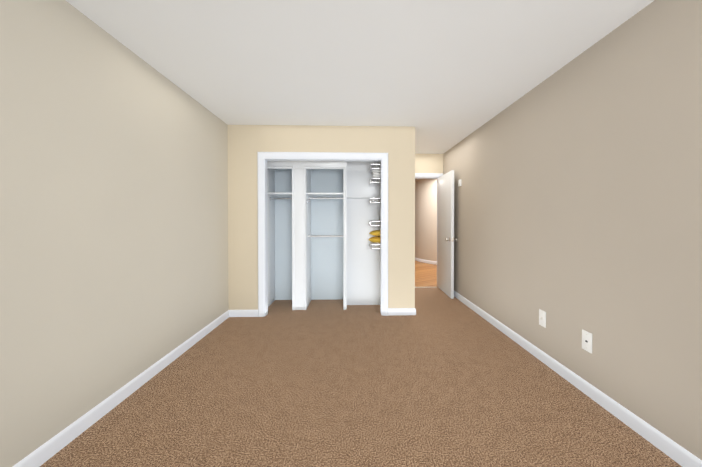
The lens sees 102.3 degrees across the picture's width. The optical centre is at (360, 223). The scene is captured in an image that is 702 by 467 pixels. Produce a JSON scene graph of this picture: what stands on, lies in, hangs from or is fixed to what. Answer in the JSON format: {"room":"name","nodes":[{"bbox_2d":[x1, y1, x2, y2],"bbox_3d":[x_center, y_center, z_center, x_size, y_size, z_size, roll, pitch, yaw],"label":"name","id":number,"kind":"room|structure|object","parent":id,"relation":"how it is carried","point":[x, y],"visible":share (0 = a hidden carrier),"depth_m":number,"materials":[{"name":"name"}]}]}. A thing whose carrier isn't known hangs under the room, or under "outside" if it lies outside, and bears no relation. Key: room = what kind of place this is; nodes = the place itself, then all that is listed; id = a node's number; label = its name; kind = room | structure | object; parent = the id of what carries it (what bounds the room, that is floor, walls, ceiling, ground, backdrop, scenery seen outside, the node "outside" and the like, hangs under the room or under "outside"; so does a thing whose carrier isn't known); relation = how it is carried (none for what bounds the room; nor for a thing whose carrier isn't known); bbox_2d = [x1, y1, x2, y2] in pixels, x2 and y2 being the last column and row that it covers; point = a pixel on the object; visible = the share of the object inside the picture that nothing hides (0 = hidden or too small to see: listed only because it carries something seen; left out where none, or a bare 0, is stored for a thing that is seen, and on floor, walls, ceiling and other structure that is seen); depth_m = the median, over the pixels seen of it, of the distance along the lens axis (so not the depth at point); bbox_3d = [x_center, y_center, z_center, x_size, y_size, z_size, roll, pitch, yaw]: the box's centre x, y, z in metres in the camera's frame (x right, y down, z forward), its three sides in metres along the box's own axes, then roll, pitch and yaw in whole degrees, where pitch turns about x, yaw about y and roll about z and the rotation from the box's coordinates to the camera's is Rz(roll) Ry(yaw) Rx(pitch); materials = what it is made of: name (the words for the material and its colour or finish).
{"room":"empty bedroom","nodes":[
{"label":"empty bedroom","id":0,"kind":"room"},
{"bbox_2d":[0,0,228,466],"bbox_3d":[-1.698,-0.010,1.871,0.120,2.450,6.670,0,1,-2],"label":"wall","id":1,"kind":"structure","parent":0,"point":[113,214],"depth_m":1.71,"materials":[{"name":"beige paint"}]},
{"bbox_2d":[12,310,257,466],"bbox_3d":[-1.427,1.178,1.153,0.377,0.090,4.950,0,1,-2],"label":"baseboard","id":2,"kind":"structure","parent":1,"relation":"attached to","point":[48,450],"depth_m":1.85,"materials":[{"name":"white paint"}]},
{"bbox_2d":[275,169,342,299],"bbox_3d":[-0.566,-0.041,4.441,2.300,2.450,0.100,0,1,-2],"label":"wall","id":3,"kind":"structure","parent":0,"point":[326,260],"depth_m":4.39,"materials":[{"name":"paint"}]},
{"bbox_2d":[228,125,414,309],"bbox_3d":[-0.493,-0.032,3.698,2.400,2.450,0.110,0,1,-2],"label":"wall","id":4,"kind":"structure","parent":0,"point":[246,143],"depth_m":3.63,"materials":[{"name":"beige paint"}]},
{"bbox_2d":[257,152,387,316],"bbox_3d":[-0.479,0.139,3.690,1.674,2.108,0.132,0,1,-2],"label":"closet door frame","id":5,"kind":"object","parent":4,"relation":"attached to","point":[263,158],"depth_m":3.64,"materials":[{"name":"white paint"}]},
{"bbox_2d":[66,0,653,180],"bbox_3d":[1.165,-1.320,4.769,6.020,0.100,12.320,0,1,-2],"label":"ceiling","id":6,"kind":"structure","parent":0,"point":[442,76],"depth_m":2.05,"materials":[{"name":"paint"}]},
{"bbox_2d":[40,287,681,466],"bbox_3d":[-0.013,1.264,1.892,3.490,0.100,6.580,0,1,-2],"label":"floor carpet","id":7,"kind":"object","parent":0,"point":[440,378],"visible":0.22,"depth_m":1.90,"materials":[{"name":"brown carpet"}]},
{"bbox_2d":[267,161,380,309],"bbox_3d":[-0.381,0.063,4.139,1.938,2.250,0.512,0,1,-2],"label":"organizer","id":8,"kind":"object","parent":7,"relation":"on","point":[361,272],"visible":0.73,"depth_m":4.10,"materials":[{"name":"white wood"}]},
{"bbox_2d":[415,261,436,286],"bbox_3d":[1.065,1.193,8.087,6.020,0.096,5.740,0,1,-2],"label":"floor","id":9,"kind":"structure","parent":0,"point":[425,274],"depth_m":6.40,"materials":[{"name":"brown wood"}]},
{"bbox_2d":[415,179,436,260],"bbox_3d":[2.798,-0.093,8.848,2.270,2.450,2.967,0,1,-2],"label":"wall","id":10,"kind":"structure","parent":0,"point":[425,219],"depth_m":8.14,"materials":[{"name":"beige paint"}]},
{"bbox_2d":[415,258,436,264],"bbox_3d":[2.791,1.087,8.861,2.283,0.090,2.991,0,1,-2],"label":"baseboard","id":11,"kind":"structure","parent":10,"relation":"attached to","point":[426,261],"depth_m":8.13,"materials":[{"name":"white paint"}]},
{"bbox_2d":[415,154,442,172],"bbox_3d":[-0.113,-0.050,5.195,3.250,2.450,0.120,0,1,-2],"label":"wall","id":12,"kind":"structure","parent":0,"point":[428,163],"depth_m":5.16,"materials":[{"name":"beige paint"}]},
{"bbox_2d":[415,173,442,286],"bbox_3d":[1.064,0.129,5.222,0.890,2.092,0.142,0,1,-2],"label":"door frame","id":13,"kind":"structure","parent":12,"relation":"attached to","point":[427,175],"depth_m":5.17,"materials":[{"name":"white paint"}]},
{"bbox_2d":[443,0,701,459],"bbox_3d":[1.670,-0.012,1.973,0.120,2.450,6.670,0,1,-2],"label":"wall","id":14,"kind":"structure","parent":0,"point":[577,200],"depth_m":1.84,"materials":[{"name":"beige paint"}]},
{"bbox_2d":[438,170,456,298],"bbox_3d":[1.440,0.168,4.797,0.188,2.007,0.775,0,1,0],"label":"door","id":15,"kind":"structure","parent":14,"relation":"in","point":[446,239],"depth_m":4.67,"materials":[{"name":"paint"}]},
{"bbox_2d":[539,309,545,327],"bbox_3d":[1.586,0.829,2.476,0.018,0.140,0.086,0,1,-2],"label":"electrical outlet plate","id":16,"kind":"object","parent":14,"relation":"attached to","point":[542,317],"visible":1,"depth_m":2.47,"materials":[{"name":"white plastic"}]},
{"bbox_2d":[454,291,701,466],"bbox_3d":[1.604,1.168,1.985,0.013,0.090,6.430,0,1,-2],"label":"baseboard","id":17,"kind":"structure","parent":14,"relation":"attached to","point":[674,451],"depth_m":1.85,"materials":[{"name":"white paint"}]},
{"bbox_2d":[582,329,591,353],"bbox_3d":[1.605,0.835,2.006,0.008,0.140,0.086,0,1,-2],"label":"electrical outlet plate","id":18,"kind":"object","parent":14,"relation":"attached to","point":[586,341],"visible":1,"depth_m":2.00,"materials":[{"name":"white plastic"}]},
{"bbox_3d":[0.634,-0.041,4.473,0.100,2.450,1.370,0,1,-2],"label":"wall","id":19,"kind":"structure","parent":0,"visible":0},
{"bbox_2d":[369,164,380,248],"bbox_3d":[0.364,-0.185,3.947,0.474,1.350,0.312,0,1,-2],"label":"shelf rack","id":20,"kind":"object","parent":19,"relation":"attached to","point":[370,202],"visible":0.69,"depth_m":3.79,"materials":[{"name":"silver metal"}]},
{"bbox_2d":[369,236,380,242],"bbox_3d":[0.330,0.224,3.951,0.440,0.090,0.270,0,1,-2],"label":"cushion","id":21,"kind":"object","parent":20,"relation":"on","point":[376,239],"visible":0.46,"depth_m":3.84,"materials":[{"name":"fabric"}]},
{"bbox_2d":[369,230,380,235],"bbox_3d":[0.345,0.130,3.951,0.450,0.090,0.273,0,1,-2],"label":"cushion","id":22,"kind":"object","parent":21,"relation":"on","point":[376,233],"visible":0.21,"depth_m":3.84,"materials":[{"name":"fabric"}]},
{"bbox_2d":[372,167,380,179],"bbox_3d":[0.362,-0.701,3.941,0.421,0.156,0.230,0,1,-2],"label":"stack","id":23,"kind":"object","parent":20,"relation":"on","point":[376,173],"visible":0.35,"depth_m":3.84,"materials":[{"name":"white fabric"}]},
{"bbox_2d":[388,308,415,314],"bbox_3d":[0.518,1.139,4.422,0.362,0.090,1.493,0,1,-2],"label":"baseboard","id":24,"kind":"structure","parent":19,"relation":"attached to","point":[401,311],"depth_m":3.68,"materials":[{"name":"white paint"}]}
]}

